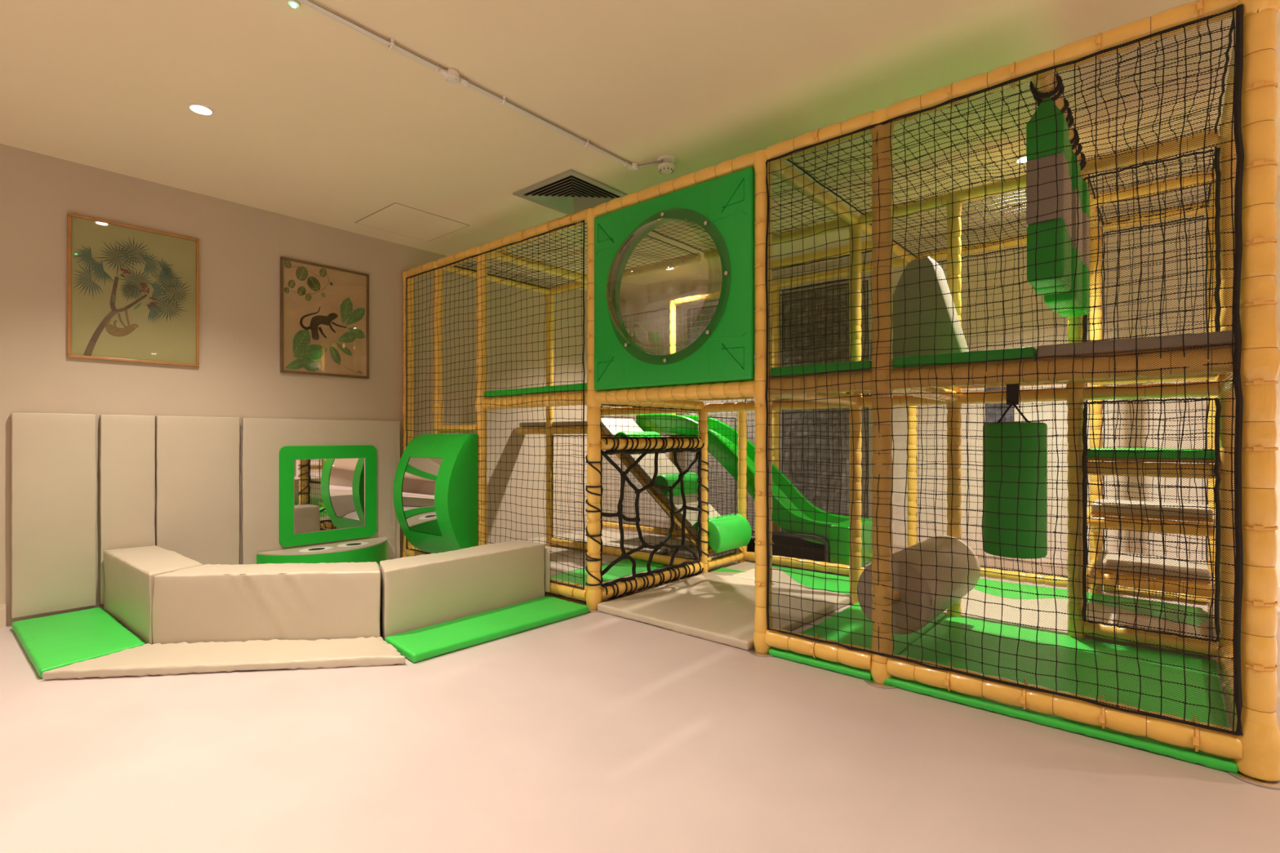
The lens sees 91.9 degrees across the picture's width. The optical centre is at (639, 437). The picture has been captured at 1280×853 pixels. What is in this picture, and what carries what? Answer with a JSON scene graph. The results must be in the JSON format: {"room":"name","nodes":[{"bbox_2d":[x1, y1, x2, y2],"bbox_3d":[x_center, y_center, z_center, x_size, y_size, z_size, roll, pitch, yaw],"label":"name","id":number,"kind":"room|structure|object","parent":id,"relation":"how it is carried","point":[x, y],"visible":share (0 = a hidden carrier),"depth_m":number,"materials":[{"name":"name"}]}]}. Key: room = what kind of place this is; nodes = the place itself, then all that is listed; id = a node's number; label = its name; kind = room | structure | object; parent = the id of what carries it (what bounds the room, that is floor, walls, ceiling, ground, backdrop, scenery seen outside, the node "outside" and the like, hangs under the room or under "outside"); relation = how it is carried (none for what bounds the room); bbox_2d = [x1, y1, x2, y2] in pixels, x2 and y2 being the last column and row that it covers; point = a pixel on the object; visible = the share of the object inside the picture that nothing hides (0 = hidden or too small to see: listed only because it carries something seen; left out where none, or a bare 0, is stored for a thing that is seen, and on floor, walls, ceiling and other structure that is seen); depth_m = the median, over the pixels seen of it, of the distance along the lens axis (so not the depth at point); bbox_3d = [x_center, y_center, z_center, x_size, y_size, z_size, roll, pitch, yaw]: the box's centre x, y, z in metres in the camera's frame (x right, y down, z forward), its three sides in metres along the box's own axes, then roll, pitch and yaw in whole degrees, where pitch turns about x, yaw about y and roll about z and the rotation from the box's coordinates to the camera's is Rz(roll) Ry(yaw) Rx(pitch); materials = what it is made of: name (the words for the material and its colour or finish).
{"room":"indoor playground","nodes":[
{"label":"indoor playground","id":0,"kind":"room"},
{"bbox_2d":[0,143,626,626],"bbox_3d":[-3.526,-0.295,3.647,0.140,2.710,10.160,0,0,41],"label":"wall","id":1,"kind":"structure","parent":0,"point":[242,246],"depth_m":4.42,"materials":[{"name":"paint"}]},
{"bbox_2d":[0,604,5,627],"bbox_3d":[-5.165,0.998,1.609,0.018,0.125,4.930,0,0,41],"label":"baseboard","id":2,"kind":"structure","parent":1,"relation":"attached to","point":[2,607],"depth_m":3.47,"materials":[{"name":"paint"}]},
{"bbox_2d":[10,412,96,618],"bbox_3d":[-3.418,0.435,3.621,0.052,1.159,0.363,0,0,41],"label":"wall panel","id":3,"kind":"object","parent":1,"relation":"attached to","point":[53,484],"visible":1,"depth_m":3.60,"materials":[{"name":"beige leather"}]},
{"bbox_2d":[98,414,155,604],"bbox_3d":[-3.202,0.435,3.874,0.053,1.159,0.269,0,0,41],"label":"wall panel","id":4,"kind":"object","parent":1,"relation":"attached to","point":[126,462],"visible":0.8,"depth_m":3.85,"materials":[{"name":"beige leather"}]},
{"bbox_2d":[66,212,199,367],"bbox_3d":[-3.181,-0.907,3.921,0.025,0.858,0.655,0,0,41],"label":"framed print","id":5,"kind":"object","parent":1,"relation":"attached to","point":[133,291],"visible":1,"depth_m":3.90,"materials":[{"name":"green paper"}]},
{"bbox_2d":[73,236,191,355],"bbox_3d":[-3.186,-0.884,3.914,0.003,0.787,0.596,0,0,41],"label":"artwork","id":6,"kind":"object","parent":5,"relation":"attached to","point":[132,295],"depth_m":3.90},
{"bbox_2d":[155,415,239,564],"bbox_3d":[-2.958,0.435,4.159,0.052,1.159,0.468,0,0,41],"label":"wall panel","id":7,"kind":"object","parent":1,"relation":"attached to","point":[197,509],"visible":0.68,"depth_m":4.14,"materials":[{"name":"beige leather"}]},
{"bbox_2d":[240,417,399,564],"bbox_3d":[-2.416,0.435,4.793,0.055,1.161,1.170,0,0,41],"label":"wall panel","id":8,"kind":"object","parent":1,"relation":"attached to","point":[263,439],"visible":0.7,"depth_m":4.52,"materials":[{"name":"beige leather"}]},
{"bbox_2d":[279,445,376,546],"bbox_3d":[-2.384,0.429,4.774,0.016,0.738,0.722,0,0,41],"label":"framed mirror","id":9,"kind":"object","parent":8,"relation":"attached to","point":[327,493],"visible":1,"depth_m":4.75,"materials":[{"name":"green plastic"}]},
{"bbox_2d":[280,256,368,378],"bbox_3d":[-2.427,-0.907,4.803,0.025,0.851,0.659,0,0,41],"label":"framed print","id":10,"kind":"object","parent":1,"relation":"attached to","point":[324,309],"visible":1,"depth_m":4.78,"materials":[{"name":"brown paper"}]},
{"bbox_2d":[0,528,1279,852],"bbox_3d":[0.928,1.120,-0.162,11.880,0.120,10.460,0,0,41],"label":"floor","id":11,"kind":"structure","parent":0,"point":[589,732],"depth_m":2.01,"materials":[{"name":"plastic"}]},
{"bbox_2d":[11,607,145,678],"bbox_3d":[-2.932,1.038,3.224,1.130,0.049,0.401,0,0,41],"label":"floor mat","id":12,"kind":"object","parent":11,"relation":"on","point":[50,642],"visible":0.92,"depth_m":3.15,"materials":[{"name":"green plastic"}]},
{"bbox_2d":[103,545,202,644],"bbox_3d":[-2.761,0.868,3.513,1.033,0.392,0.278,0,0,41],"label":"block","id":13,"kind":"object","parent":11,"relation":"on","point":[130,573],"visible":0.59,"depth_m":3.37,"materials":[{"name":"beige leather"}]},
{"bbox_2d":[42,636,405,679],"bbox_3d":[-1.871,1.038,2.963,1.521,0.053,0.356,0,0,-7],"label":"floor mat","id":14,"kind":"object","parent":11,"relation":"on","point":[157,659],"visible":1,"depth_m":2.87,"materials":[{"name":"beige leather"}]},
{"bbox_2d":[151,561,380,644],"bbox_3d":[-1.891,0.869,3.256,1.101,0.385,0.279,0,0,-5],"label":"block","id":15,"kind":"object","parent":11,"relation":"on","point":[310,602],"visible":0.84,"depth_m":3.13,"materials":[{"name":"beige leather"}]},
{"bbox_2d":[256,537,386,566],"bbox_3d":[-2.270,0.935,4.632,0.365,0.250,0.950,0,0,41],"label":"seat","id":16,"kind":"object","parent":11,"relation":"on","point":[374,549],"visible":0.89,"depth_m":4.51,"materials":[{"name":"green leather"}]},
{"bbox_2d":[379,539,544,640],"bbox_3d":[-1.060,0.871,3.685,0.276,0.384,1.086,0,0,41],"label":"block","id":17,"kind":"object","parent":11,"relation":"on","point":[420,591],"visible":0.89,"depth_m":3.53,"materials":[{"name":"beige leather"}]},
{"bbox_2d":[384,595,588,662],"bbox_3d":[-0.820,1.038,3.446,0.391,0.047,1.138,0,0,41],"label":"floor mat","id":18,"kind":"object","parent":11,"relation":"on","point":[418,645],"visible":0.94,"depth_m":3.33,"materials":[{"name":"green plastic"}]},
{"bbox_2d":[548,559,668,596],"bbox_3d":[-0.200,1.038,4.804,0.434,0.052,1.463,0,0,41],"label":"floor mat","id":19,"kind":"object","parent":11,"relation":"on","point":[623,568],"visible":0.33,"depth_m":4.71,"materials":[{"name":"green plastic"}]},
{"bbox_2d":[524,528,693,576],"bbox_3d":[-0.659,1.037,5.690,1.407,0.058,2.213,0,0,41],"label":"floor mat","id":20,"kind":"object","parent":11,"relation":"on","point":[606,558],"visible":0.22,"depth_m":5.68,"materials":[{"name":"grey plastic"}]},
{"bbox_2d":[574,565,721,602],"bbox_3d":[0.079,1.037,4.564,0.293,0.052,1.459,0,0,41],"label":"floor mat","id":21,"kind":"object","parent":11,"relation":"on","point":[720,566],"visible":0.13,"depth_m":4.50,"materials":[{"name":"beige plastic"}]},
{"bbox_2d":[597,572,850,650],"bbox_3d":[0.539,1.035,3.872,1.121,0.055,1.225,0,0,41],"label":"floor mat","id":22,"kind":"object","parent":11,"relation":"on","point":[720,608],"visible":0.79,"depth_m":3.70,"materials":[{"name":"beige leather"}]},
{"bbox_2d":[711,561,849,595],"bbox_3d":[1.112,1.037,4.543,1.105,0.046,0.510,0,0,41],"label":"floor mat","id":23,"kind":"object","parent":11,"relation":"on","point":[744,570],"visible":0.4,"depth_m":4.55,"materials":[{"name":"beige plastic"}]},
{"bbox_2d":[402,0,1279,789],"bbox_3d":[0.719,-0.198,4.453,5.267,2.515,2.851,0,0,41],"label":"climbing frame","id":24,"kind":"object","parent":11,"relation":"on","point":[1237,358],"visible":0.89,"depth_m":2.65,"materials":[{"name":"yellow wood"}]},
{"bbox_2d":[393,433,477,553],"bbox_3d":[-1.564,0.435,4.707,0.795,0.930,0.250,0,0,41],"label":"mirror","id":25,"kind":"object","parent":24,"relation":"attached to","point":[435,485],"visible":0.95,"depth_m":4.55,"materials":[{"name":"green plastic"}]},
{"bbox_2d":[544,548,550,592],"bbox_3d":[-0.622,0.860,4.042,0.100,0.280,0.010,0,0,41],"label":"flap","id":26,"kind":"object","parent":24,"relation":"attached to","point":[547,552],"visible":0.56,"depth_m":4.02,"materials":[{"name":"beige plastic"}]},
{"bbox_2d":[585,436,709,599],"bbox_3d":[0.098,0.509,4.281,0.110,1.032,1.279,0,0,41],"label":"net","id":27,"kind":"object","parent":24,"relation":"attached to","point":[623,474],"visible":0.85,"depth_m":4.23,"materials":[{"name":"black fabric"}]},
{"bbox_2d":[600,417,751,561],"bbox_3d":[0.241,0.384,5.313,1.371,1.126,0.526,0,0,41],"label":"ramp","id":28,"kind":"object","parent":24,"relation":"on","point":[729,532],"visible":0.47,"depth_m":5.05,"materials":[{"name":"beige leather"}]},
{"bbox_2d":[635,413,872,566],"bbox_3d":[0.922,0.390,5.510,2.141,1.240,0.527,0,0,41],"label":"slide","id":29,"kind":"object","parent":24,"relation":"attached to","point":[728,441],"visible":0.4,"depth_m":5.32,"materials":[{"name":"plastic"}]},
{"bbox_2d":[857,535,980,634],"bbox_3d":[1.428,0.725,3.147,0.344,0.344,1.120,0,0,41],"label":"foam roller","id":30,"kind":"object","parent":24,"relation":"attached to","point":[946,536],"visible":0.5,"depth_m":2.88,"materials":[{"name":"beige leather"}]},
{"bbox_2d":[869,256,968,359],"bbox_3d":[1.521,-0.651,3.371,0.490,0.613,0.200,0,0,41],"label":"wedge","id":31,"kind":"object","parent":24,"relation":"on","point":[921,260],"visible":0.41,"depth_m":3.27,"materials":[{"name":"grey plastic"}]},
{"bbox_2d":[982,383,1047,559],"bbox_3d":[1.740,0.128,2.881,0.256,0.825,0.256,0,0,41],"label":"bag","id":32,"kind":"object","parent":24,"relation":"hanging from","point":[1007,385],"visible":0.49,"depth_m":2.78,"materials":[{"name":"green leather"}]},
{"bbox_2d":[1026,97,1068,288],"bbox_3d":[1.623,-0.978,2.467,0.124,0.725,0.160,0,0,41],"label":"bag","id":33,"kind":"object","parent":24,"relation":"hanging from","point":[1049,102],"visible":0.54,"depth_m":2.41,"materials":[{"name":"green plastic"}]},
{"bbox_2d":[1032,137,1071,295],"bbox_3d":[1.754,-0.982,2.638,0.124,0.715,0.160,0,0,41],"label":"strip","id":34,"kind":"object","parent":24,"relation":"hanging from","point":[1069,144],"visible":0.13,"depth_m":2.60,"materials":[{"name":"green plastic"}]},
{"bbox_2d":[1043,150,1080,307],"bbox_3d":[1.903,-0.972,2.794,0.124,0.736,0.160,0,0,41],"label":"strip","id":35,"kind":"object","parent":24,"relation":"hanging from","point":[1073,155],"visible":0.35,"depth_m":2.71,"materials":[{"name":"green plastic"}]},
{"bbox_2d":[1048,176,1082,311],"bbox_3d":[2.033,-0.979,2.965,0.124,0.721,0.160,0,0,41],"label":"strip","id":36,"kind":"object","parent":24,"relation":"hanging from","point":[1081,277],"visible":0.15,"depth_m":2.94,"materials":[{"name":"green plastic"}]},
{"bbox_2d":[1057,178,1089,317],"bbox_3d":[2.182,-0.981,3.121,0.124,0.718,0.160,0,0,41],"label":"strip","id":37,"kind":"object","parent":24,"relation":"hanging from","point":[1083,180],"visible":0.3,"depth_m":3.03,"materials":[{"name":"green plastic"}]},
{"bbox_2d":[768,602,946,679],"bbox_3d":[1.202,1.043,3.309,0.509,0.038,1.211,0,0,41],"label":"floor mat","id":38,"kind":"object","parent":11,"relation":"on","point":[840,668],"visible":0.32,"depth_m":3.13,"materials":[{"name":"green leather"}]},
{"bbox_2d":[872,615,1238,773],"bbox_3d":[1.832,1.043,2.771,1.153,0.039,1.212,0,0,41],"label":"floor mat","id":39,"kind":"object","parent":11,"relation":"on","point":[1186,754],"visible":0.53,"depth_m":2.63,"materials":[{"name":"green plastic"}]},
{"bbox_2d":[942,578,1212,659],"bbox_3d":[2.393,1.037,3.829,1.680,0.046,1.090,0,0,41],"label":"floor mat","id":40,"kind":"object","parent":11,"relation":"on","point":[975,595],"visible":0.27,"depth_m":3.62,"materials":[{"name":"beige plastic"}]},
{"bbox_2d":[0,0,1279,301],"bbox_3d":[0.928,-1.710,-0.162,11.880,0.120,10.460,0,0,41],"label":"ceiling","id":41,"kind":"structure","parent":0,"point":[314,118],"depth_m":2.93,"materials":[{"name":"paint"}]},
{"bbox_2d":[187,102,213,115],"bbox_3d":[-2.200,-1.648,3.105,0.108,0.010,0.108,0,0,41],"label":"recessed light","id":42,"kind":"object","parent":41,"relation":"in","point":[199,108],"visible":1,"depth_m":3.10,"materials":[{"name":"white plastic"}]},
{"bbox_2d":[287,0,300,8],"bbox_3d":[-1.311,-1.641,2.345,0.044,0.018,0.044,0,0,41],"label":"recessed light","id":43,"kind":"object","parent":41,"relation":"in","point":[293,3],"visible":0.99,"depth_m":2.34,"materials":[{"name":"white plastic"}]},
{"bbox_2d":[354,202,469,241],"bbox_3d":[-1.750,-1.648,4.773,0.617,0.002,0.612,0,0,41],"label":"access hatch","id":44,"kind":"object","parent":41,"relation":"attached to","point":[396,218],"visible":1,"depth_m":4.75,"materials":[{"name":"paint"}]},
{"bbox_2d":[297,0,662,172],"bbox_3d":[-1.396,-1.633,2.044,0.207,0.039,4.492,0,0,41],"label":"conduit","id":45,"kind":"object","parent":41,"relation":"attached to","point":[451,75],"visible":0.99,"depth_m":2.81,"materials":[{"name":"white plastic"}]},
{"bbox_2d":[512,168,626,214],"bbox_3d":[-0.454,-1.639,4.200,0.570,0.021,0.567,0,0,41],"label":"ceiling vent","id":46,"kind":"object","parent":41,"relation":"in","point":[571,191],"visible":0.94,"depth_m":4.15,"materials":[{"name":"metal"}]},
{"bbox_2d":[657,155,675,174],"bbox_3d":[0.156,-1.608,3.663,0.110,0.084,0.110,0,0,41],"label":"smoke detector","id":47,"kind":"object","parent":41,"relation":"attached to","point":[667,166],"visible":0.99,"depth_m":3.63,"materials":[{"name":"white plastic"}]},
{"bbox_2d":[1014,155,1026,163],"bbox_3d":[2.275,-1.648,3.660,0.108,0.010,0.108,0,0,41],"label":"recessed light","id":48,"kind":"object","parent":41,"relation":"in","point":[1023,160],"visible":0.22,"depth_m":3.67,"materials":[{"name":"white plastic"}]},
{"bbox_2d":[626,174,1279,586],"bbox_3d":[4.275,-0.295,3.752,11.580,2.710,0.140,0,0,41],"label":"wall","id":49,"kind":"structure","parent":0,"point":[653,303],"depth_m":4.88,"materials":[{"name":"paint"}]},
{"bbox_2d":[626,515,1279,607],"bbox_3d":[4.231,0.998,3.686,11.560,0.125,0.018,0,0,41],"label":"baseboard","id":50,"kind":"structure","parent":49,"relation":"attached to","point":[1277,599],"depth_m":4.82,"materials":[{"name":"paint"}]},
{"bbox_2d":[985,386,1014,422],"bbox_3d":[2.834,-0.190,4.883,0.200,0.500,0.011,0,0,41],"label":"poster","id":51,"kind":"object","parent":49,"relation":"attached to","point":[987,388],"visible":0.21,"depth_m":4.89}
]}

